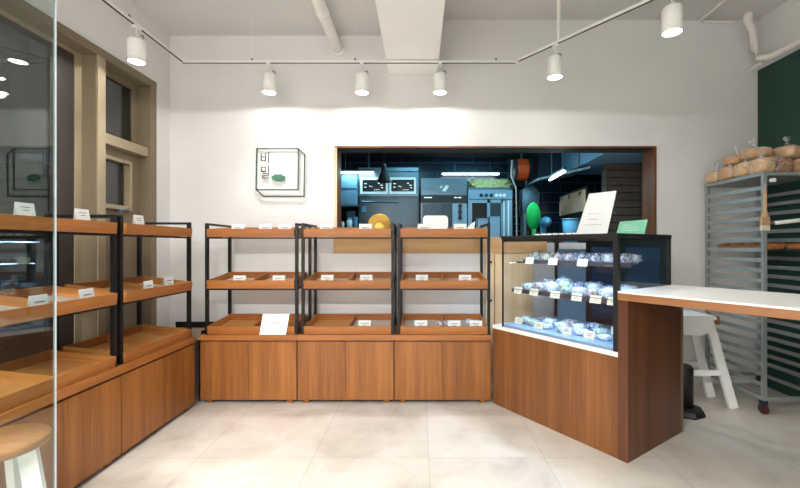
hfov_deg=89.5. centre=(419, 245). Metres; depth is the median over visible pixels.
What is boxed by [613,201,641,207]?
tray
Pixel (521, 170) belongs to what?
hose reel
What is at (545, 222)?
stand mixer
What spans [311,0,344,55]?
ceiling pipe
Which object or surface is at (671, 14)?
spot lamp
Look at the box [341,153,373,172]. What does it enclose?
tube light
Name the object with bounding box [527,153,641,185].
extractor hood
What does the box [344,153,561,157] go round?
ceiling
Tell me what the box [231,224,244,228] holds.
price card
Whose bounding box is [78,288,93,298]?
price card
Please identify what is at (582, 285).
pack
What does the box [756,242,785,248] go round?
loaf
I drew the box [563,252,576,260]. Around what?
sandwich
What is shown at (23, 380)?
display tray
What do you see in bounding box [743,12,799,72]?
drain pipe
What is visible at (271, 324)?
notice sheet
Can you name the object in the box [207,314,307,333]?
display tray
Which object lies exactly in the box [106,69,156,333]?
window
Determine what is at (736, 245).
loaf
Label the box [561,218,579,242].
bucket
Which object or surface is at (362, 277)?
price card
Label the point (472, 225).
slip
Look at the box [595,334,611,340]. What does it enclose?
pack
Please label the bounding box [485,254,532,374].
door
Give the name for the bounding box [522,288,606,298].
glass shelf
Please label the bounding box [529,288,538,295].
ticket
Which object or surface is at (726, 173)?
loaf
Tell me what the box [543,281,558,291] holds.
pack
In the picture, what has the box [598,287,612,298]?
pack
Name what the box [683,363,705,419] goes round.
stand
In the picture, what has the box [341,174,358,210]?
upper cabinet
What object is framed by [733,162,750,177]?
loaf
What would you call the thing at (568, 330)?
ticket
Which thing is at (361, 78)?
spot lamp
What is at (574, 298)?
ticket
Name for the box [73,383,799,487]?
floor
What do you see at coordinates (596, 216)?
menu card
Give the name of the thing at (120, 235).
display stand
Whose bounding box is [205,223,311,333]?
display stand
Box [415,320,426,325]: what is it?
price card
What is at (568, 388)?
base cabinet
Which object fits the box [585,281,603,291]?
pack
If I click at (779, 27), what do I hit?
wall
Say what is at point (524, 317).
pack
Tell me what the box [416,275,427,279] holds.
price card
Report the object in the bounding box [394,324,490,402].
base cabinet
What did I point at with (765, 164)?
loaf
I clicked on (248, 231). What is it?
display tray
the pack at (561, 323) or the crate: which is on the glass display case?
the pack at (561, 323)
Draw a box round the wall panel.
[758,49,799,395]
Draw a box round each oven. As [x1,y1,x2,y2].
[358,168,418,236]
[421,178,466,226]
[467,190,511,236]
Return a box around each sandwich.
[530,252,542,259]
[540,252,554,259]
[551,252,564,260]
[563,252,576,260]
[574,252,589,260]
[588,253,602,261]
[601,253,612,261]
[620,253,632,262]
[630,254,640,262]
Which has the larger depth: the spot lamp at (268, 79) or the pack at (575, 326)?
the spot lamp at (268, 79)
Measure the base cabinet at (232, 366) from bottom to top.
0.640 m
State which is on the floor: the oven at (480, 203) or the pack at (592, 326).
the oven at (480, 203)
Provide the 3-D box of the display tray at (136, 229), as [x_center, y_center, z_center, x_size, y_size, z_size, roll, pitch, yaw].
[-2.283,-0.138,3.234,0.454,0.110,0.812,0,0,0]
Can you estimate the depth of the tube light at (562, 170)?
5.04 m
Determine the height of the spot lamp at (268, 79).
0.293 m
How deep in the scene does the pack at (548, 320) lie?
3.61 m
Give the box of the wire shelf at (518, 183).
[508,158,526,235]
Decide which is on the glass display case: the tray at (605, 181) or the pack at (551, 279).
the pack at (551, 279)
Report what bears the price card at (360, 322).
in the display tray at (319, 323)
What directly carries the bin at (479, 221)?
on the prep table
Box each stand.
[0,215,116,366]
[52,215,190,364]
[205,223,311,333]
[301,223,396,333]
[398,223,489,333]
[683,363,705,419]
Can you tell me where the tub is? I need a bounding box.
[347,218,352,226]
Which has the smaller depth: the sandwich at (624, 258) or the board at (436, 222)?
the sandwich at (624, 258)
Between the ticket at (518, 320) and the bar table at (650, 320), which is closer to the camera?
the bar table at (650, 320)
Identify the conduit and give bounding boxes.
[699,0,726,20]
[702,21,734,22]
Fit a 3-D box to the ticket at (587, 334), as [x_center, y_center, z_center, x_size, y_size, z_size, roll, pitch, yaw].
[1.298,0.682,3.093,0.018,0.058,0.092,0,0,-35]
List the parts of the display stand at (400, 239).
post, post, rail, rail, post, post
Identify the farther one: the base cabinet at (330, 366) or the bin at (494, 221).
the bin at (494, 221)
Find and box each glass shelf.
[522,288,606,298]
[575,260,658,265]
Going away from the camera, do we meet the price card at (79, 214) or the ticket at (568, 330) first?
the price card at (79, 214)
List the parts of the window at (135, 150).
vent sash, handle, sash, frame, frame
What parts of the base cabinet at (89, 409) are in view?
door, door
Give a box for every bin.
[476,218,488,228]
[487,216,500,236]
[519,185,539,235]
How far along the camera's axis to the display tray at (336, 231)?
3.75 m
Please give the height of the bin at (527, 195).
0.920 m
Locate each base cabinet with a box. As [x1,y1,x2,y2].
[0,366,122,487]
[117,337,195,455]
[200,324,305,402]
[297,325,396,402]
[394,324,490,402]
[492,316,617,458]
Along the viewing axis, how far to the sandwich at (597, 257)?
3.20 m
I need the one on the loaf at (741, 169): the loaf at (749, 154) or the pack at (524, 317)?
the loaf at (749, 154)
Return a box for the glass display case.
[501,233,671,351]
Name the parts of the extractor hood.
panel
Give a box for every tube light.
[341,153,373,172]
[441,171,499,174]
[548,153,566,180]
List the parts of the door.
panel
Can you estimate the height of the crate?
0.212 m
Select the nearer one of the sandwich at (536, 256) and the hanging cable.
the sandwich at (536, 256)
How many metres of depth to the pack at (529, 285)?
3.67 m
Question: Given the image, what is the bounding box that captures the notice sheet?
[259,314,288,334]
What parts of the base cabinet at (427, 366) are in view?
door, door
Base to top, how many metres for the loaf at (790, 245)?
0.077 m
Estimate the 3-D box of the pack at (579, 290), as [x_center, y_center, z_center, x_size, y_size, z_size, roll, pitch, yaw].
[1.293,0.365,3.294,0.150,0.074,0.120,0,0,-35]
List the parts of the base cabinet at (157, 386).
door, door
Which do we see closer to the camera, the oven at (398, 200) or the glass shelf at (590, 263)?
the glass shelf at (590, 263)
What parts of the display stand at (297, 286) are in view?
post, rail, post, rail, rail, post, post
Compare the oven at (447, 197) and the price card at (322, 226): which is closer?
the price card at (322, 226)
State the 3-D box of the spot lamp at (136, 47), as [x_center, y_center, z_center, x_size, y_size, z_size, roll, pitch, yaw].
[-2.330,-1.659,3.313,0.132,0.293,0.132,0,0,0]
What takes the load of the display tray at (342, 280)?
on the display stand at (393, 237)
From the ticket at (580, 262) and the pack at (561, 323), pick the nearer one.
the ticket at (580, 262)
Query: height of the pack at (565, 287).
0.111 m
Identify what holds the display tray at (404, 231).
on the display stand at (400, 239)
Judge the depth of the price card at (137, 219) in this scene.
2.98 m
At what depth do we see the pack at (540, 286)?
3.57 m
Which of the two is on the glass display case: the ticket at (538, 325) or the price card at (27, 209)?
the ticket at (538, 325)
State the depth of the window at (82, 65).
3.27 m
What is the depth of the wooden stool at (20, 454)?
1.72 m
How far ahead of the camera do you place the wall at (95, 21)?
3.95 m
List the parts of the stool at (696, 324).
leg, leg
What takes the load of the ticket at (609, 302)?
attached to the glass display case
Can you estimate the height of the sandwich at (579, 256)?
0.088 m
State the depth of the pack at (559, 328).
3.32 m
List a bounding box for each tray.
[0,214,116,233]
[0,286,117,326]
[0,350,115,412]
[62,324,190,362]
[64,276,192,301]
[123,223,191,236]
[207,227,306,236]
[207,272,306,288]
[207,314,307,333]
[303,272,390,288]
[304,227,390,236]
[304,314,390,333]
[400,227,487,236]
[400,272,487,288]
[400,314,487,333]
[602,163,641,170]
[602,171,641,178]
[602,178,641,185]
[602,186,641,192]
[608,223,618,229]
[610,215,641,222]
[611,208,641,214]
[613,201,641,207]
[614,193,641,200]
[767,249,799,250]
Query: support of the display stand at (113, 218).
on the base cabinet at (89, 409)
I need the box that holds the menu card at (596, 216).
[576,191,615,233]
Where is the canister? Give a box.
[353,217,357,226]
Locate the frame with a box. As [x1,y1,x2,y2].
[334,146,656,252]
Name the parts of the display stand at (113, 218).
post, rail, rail, rail, post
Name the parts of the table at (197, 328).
leg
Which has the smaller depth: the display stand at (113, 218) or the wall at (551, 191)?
the display stand at (113, 218)
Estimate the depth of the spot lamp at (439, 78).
3.93 m
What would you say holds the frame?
attached to the wall at (690, 95)
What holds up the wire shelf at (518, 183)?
on the floor
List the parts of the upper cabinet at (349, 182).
door, door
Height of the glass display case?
0.821 m
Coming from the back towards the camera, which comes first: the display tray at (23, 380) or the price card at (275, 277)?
the price card at (275, 277)
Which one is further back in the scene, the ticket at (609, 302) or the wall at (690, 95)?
the wall at (690, 95)
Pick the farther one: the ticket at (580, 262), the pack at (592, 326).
the pack at (592, 326)
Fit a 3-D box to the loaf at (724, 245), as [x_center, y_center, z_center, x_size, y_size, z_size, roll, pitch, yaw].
[3.143,0.007,4.096,0.220,0.077,0.133,0,0,7]
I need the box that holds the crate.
[467,178,512,190]
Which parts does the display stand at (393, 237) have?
post, post, rail, rail, post, post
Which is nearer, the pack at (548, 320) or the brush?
the brush
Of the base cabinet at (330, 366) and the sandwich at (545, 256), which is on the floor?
the base cabinet at (330, 366)
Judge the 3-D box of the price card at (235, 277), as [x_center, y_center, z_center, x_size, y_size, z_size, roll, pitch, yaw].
[-1.744,0.325,3.895,0.120,0.082,0.031,0,0,0]
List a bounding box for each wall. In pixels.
[24,0,169,326]
[53,0,56,487]
[170,20,758,382]
[341,153,346,226]
[347,158,600,242]
[759,0,799,69]
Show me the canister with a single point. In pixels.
(355, 220)
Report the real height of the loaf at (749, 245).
0.077 m
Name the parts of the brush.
handle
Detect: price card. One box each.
[13,202,35,215]
[27,294,48,306]
[73,208,89,219]
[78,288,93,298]
[132,215,144,224]
[143,280,153,288]
[163,276,173,285]
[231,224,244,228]
[233,275,245,279]
[259,224,271,228]
[272,275,284,279]
[278,224,290,228]
[320,224,332,228]
[321,275,333,279]
[358,320,370,325]
[359,224,371,228]
[360,275,372,279]
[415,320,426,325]
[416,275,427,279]
[418,224,429,228]
[448,321,459,325]
[454,224,466,228]
[459,275,470,279]
[470,321,481,325]
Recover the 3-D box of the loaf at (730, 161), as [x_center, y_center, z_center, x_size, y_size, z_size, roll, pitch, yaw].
[3.130,-0.891,3.991,0.223,0.195,0.197,0,0,-29]
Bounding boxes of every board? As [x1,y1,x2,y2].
[423,216,447,228]
[559,186,588,242]
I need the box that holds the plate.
[368,214,390,228]
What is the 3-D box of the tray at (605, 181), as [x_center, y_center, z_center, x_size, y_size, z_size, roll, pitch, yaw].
[2.601,-0.821,5.170,0.494,0.084,0.099,0,0,0]
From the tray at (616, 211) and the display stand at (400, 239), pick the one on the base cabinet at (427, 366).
the display stand at (400, 239)
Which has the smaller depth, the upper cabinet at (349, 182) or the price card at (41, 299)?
the price card at (41, 299)
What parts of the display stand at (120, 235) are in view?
post, post, post, rail, rail, rail, post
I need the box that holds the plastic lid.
[526,202,540,234]
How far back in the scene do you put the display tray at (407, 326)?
3.92 m
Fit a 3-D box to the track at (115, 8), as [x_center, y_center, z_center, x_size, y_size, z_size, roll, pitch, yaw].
[-2.330,-2.029,1.375,0.034,0.450,5.150,0,0,0]
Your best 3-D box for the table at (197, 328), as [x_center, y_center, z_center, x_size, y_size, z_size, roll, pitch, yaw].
[-2.316,1.133,4.040,0.528,0.665,0.460,0,0,0]
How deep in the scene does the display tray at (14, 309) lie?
2.38 m
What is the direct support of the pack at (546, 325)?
on the glass display case
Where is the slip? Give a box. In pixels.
[467,222,474,228]
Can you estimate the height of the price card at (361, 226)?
0.108 m
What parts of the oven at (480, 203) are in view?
pane, control panel, pane, door handle, door handle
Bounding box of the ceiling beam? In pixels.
[375,0,444,74]
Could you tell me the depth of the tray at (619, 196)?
5.12 m
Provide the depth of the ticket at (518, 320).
3.68 m
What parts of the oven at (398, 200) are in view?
display frame, door handle, oven door, control panel, display frame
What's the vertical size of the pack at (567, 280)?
0.128 m
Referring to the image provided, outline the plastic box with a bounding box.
[346,211,356,219]
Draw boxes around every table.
[175,322,213,400]
[618,285,799,462]
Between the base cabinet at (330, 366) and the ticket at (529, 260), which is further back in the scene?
the base cabinet at (330, 366)
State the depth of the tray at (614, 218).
5.12 m
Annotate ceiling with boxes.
[128,0,787,35]
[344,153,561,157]
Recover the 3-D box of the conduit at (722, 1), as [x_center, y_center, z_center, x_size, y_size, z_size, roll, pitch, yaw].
[2.990,-2.410,3.150,0.028,0.028,2.300,0,0,0]
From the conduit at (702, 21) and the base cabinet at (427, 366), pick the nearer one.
the base cabinet at (427, 366)
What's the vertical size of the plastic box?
0.275 m
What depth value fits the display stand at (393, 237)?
3.77 m
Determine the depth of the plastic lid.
5.33 m
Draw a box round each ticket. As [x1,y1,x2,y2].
[514,287,522,293]
[514,317,522,324]
[525,257,533,263]
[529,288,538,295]
[534,321,543,329]
[548,258,557,264]
[550,291,559,298]
[561,326,571,334]
[571,293,581,300]
[577,259,587,265]
[583,330,594,339]
[589,295,601,303]
[607,297,612,305]
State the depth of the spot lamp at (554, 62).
3.57 m
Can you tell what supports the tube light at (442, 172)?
attached to the wall at (551, 191)
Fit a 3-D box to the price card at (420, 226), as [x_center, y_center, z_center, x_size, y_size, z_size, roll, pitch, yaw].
[0.038,-0.155,3.796,0.120,0.108,0.031,0,0,0]
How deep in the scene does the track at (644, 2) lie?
3.43 m
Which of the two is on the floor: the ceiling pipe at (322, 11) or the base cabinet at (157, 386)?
the base cabinet at (157, 386)
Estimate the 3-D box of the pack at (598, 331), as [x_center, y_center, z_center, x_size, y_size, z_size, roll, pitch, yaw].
[1.438,0.682,3.191,0.118,0.066,0.125,0,0,-35]
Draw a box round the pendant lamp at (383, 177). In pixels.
[377,164,390,182]
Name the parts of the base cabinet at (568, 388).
panel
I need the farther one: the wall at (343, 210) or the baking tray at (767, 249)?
the wall at (343, 210)
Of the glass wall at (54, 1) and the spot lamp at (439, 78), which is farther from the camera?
the spot lamp at (439, 78)
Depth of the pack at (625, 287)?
3.11 m
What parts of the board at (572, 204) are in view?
panel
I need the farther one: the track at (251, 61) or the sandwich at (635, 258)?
the track at (251, 61)
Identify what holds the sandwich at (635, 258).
on the glass display case
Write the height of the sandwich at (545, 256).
0.088 m
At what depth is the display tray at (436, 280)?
3.75 m
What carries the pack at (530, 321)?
on the glass display case
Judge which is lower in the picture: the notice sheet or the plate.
the notice sheet
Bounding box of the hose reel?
[512,153,530,180]
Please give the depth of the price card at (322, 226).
3.79 m
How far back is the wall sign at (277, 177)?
4.29 m
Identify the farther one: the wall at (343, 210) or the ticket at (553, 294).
the wall at (343, 210)
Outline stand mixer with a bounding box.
[540,217,552,242]
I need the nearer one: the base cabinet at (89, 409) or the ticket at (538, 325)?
the base cabinet at (89, 409)
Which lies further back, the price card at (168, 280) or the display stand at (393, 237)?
the display stand at (393, 237)
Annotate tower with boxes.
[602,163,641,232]
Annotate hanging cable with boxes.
[510,160,516,235]
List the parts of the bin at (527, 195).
leg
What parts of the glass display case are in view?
corner post, corner post, shelf rail, panel, shelf rail, panel, pane, sliding door, corner post, pane, sliding door, corner post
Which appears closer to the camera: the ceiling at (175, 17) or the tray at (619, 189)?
the ceiling at (175, 17)
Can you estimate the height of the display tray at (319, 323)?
0.119 m
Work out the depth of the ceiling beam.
3.46 m
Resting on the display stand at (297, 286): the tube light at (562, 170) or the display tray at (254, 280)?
the display tray at (254, 280)
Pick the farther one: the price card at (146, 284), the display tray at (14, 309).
the price card at (146, 284)
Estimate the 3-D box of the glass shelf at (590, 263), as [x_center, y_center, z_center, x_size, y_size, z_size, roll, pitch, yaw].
[1.461,0.137,3.464,0.523,0.008,0.996,0,0,-35]
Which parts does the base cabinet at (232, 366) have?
door, door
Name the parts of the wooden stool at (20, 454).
leg, seat, leg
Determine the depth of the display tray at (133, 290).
3.21 m
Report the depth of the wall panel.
4.01 m
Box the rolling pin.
[772,218,799,224]
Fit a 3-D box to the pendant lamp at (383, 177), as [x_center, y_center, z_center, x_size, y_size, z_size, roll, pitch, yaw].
[-0.447,-1.154,5.000,0.184,0.720,0.184,0,0,0]
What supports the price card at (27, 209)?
in the display tray at (7, 221)
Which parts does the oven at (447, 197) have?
oven door, panel, panel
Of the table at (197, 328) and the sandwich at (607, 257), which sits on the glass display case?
the sandwich at (607, 257)
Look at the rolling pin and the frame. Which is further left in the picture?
the frame
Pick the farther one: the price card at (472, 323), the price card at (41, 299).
the price card at (472, 323)
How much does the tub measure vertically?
0.156 m
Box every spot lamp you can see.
[127,24,145,65]
[262,62,275,94]
[355,62,368,94]
[433,62,446,94]
[547,43,562,80]
[661,0,682,37]
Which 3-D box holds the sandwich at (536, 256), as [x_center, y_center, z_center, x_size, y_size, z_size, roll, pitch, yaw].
[1.081,0.092,3.708,0.134,0.085,0.104,0,0,-35]
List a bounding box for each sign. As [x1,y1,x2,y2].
[255,148,304,196]
[617,219,647,233]
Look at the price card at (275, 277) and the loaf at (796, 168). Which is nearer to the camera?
the loaf at (796, 168)
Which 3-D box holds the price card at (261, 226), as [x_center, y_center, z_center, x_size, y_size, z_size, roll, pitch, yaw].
[-1.454,-0.155,3.796,0.120,0.108,0.031,0,0,0]
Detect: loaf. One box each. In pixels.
[705,171,719,183]
[717,243,734,247]
[718,167,734,180]
[723,154,748,166]
[729,243,747,247]
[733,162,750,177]
[740,147,772,160]
[743,243,759,247]
[748,157,775,173]
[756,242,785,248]
[772,145,799,158]
[774,158,793,171]
[785,243,799,248]
[792,159,799,171]
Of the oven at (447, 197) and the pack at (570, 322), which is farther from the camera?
the oven at (447, 197)
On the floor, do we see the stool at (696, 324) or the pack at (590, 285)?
the stool at (696, 324)
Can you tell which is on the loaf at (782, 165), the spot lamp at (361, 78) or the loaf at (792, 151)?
the loaf at (792, 151)
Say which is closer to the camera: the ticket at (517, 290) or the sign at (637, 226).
the sign at (637, 226)
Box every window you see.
[0,0,156,350]
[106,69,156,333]
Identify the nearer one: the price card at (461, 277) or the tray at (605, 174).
the price card at (461, 277)
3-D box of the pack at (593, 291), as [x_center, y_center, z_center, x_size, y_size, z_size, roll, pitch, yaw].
[1.367,0.366,3.182,0.147,0.073,0.116,0,0,-35]
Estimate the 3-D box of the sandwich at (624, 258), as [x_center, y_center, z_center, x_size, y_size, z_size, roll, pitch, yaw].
[1.541,0.093,3.042,0.130,0.088,0.106,0,0,-35]
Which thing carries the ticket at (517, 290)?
attached to the glass display case
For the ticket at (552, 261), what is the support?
attached to the glass display case
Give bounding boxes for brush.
[760,188,769,230]
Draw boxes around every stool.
[0,423,51,487]
[683,310,738,408]
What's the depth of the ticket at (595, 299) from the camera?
3.04 m
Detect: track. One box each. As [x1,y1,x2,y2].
[101,0,183,61]
[181,58,514,63]
[518,0,654,61]
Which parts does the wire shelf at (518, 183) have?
post, post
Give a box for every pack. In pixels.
[521,282,534,289]
[522,316,530,323]
[525,318,537,325]
[532,282,545,290]
[542,318,556,324]
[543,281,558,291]
[543,322,552,328]
[544,278,557,283]
[554,321,568,326]
[555,326,565,331]
[556,277,572,283]
[556,281,574,293]
[563,319,576,325]
[569,286,585,294]
[571,281,586,290]
[571,323,585,331]
[573,327,588,335]
[584,287,600,295]
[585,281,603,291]
[587,322,601,329]
[593,328,609,334]
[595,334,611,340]
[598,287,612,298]
[620,284,638,290]
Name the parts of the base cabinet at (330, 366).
door, door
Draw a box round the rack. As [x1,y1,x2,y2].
[704,172,799,413]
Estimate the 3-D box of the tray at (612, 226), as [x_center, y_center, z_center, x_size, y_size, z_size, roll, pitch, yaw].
[2.601,-0.251,5.170,0.494,0.084,0.099,0,0,0]
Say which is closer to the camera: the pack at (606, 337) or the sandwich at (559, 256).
the pack at (606, 337)
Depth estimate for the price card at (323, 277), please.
3.92 m
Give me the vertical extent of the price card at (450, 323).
0.082 m
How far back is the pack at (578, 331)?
3.21 m
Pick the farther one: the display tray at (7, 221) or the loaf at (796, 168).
the loaf at (796, 168)
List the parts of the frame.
edge trim, sill, edge trim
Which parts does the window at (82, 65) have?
brown sash, head frame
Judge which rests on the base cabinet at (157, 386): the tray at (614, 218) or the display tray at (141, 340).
the display tray at (141, 340)
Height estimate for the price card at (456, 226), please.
0.108 m
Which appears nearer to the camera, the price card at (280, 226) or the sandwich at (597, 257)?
the sandwich at (597, 257)
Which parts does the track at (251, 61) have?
rail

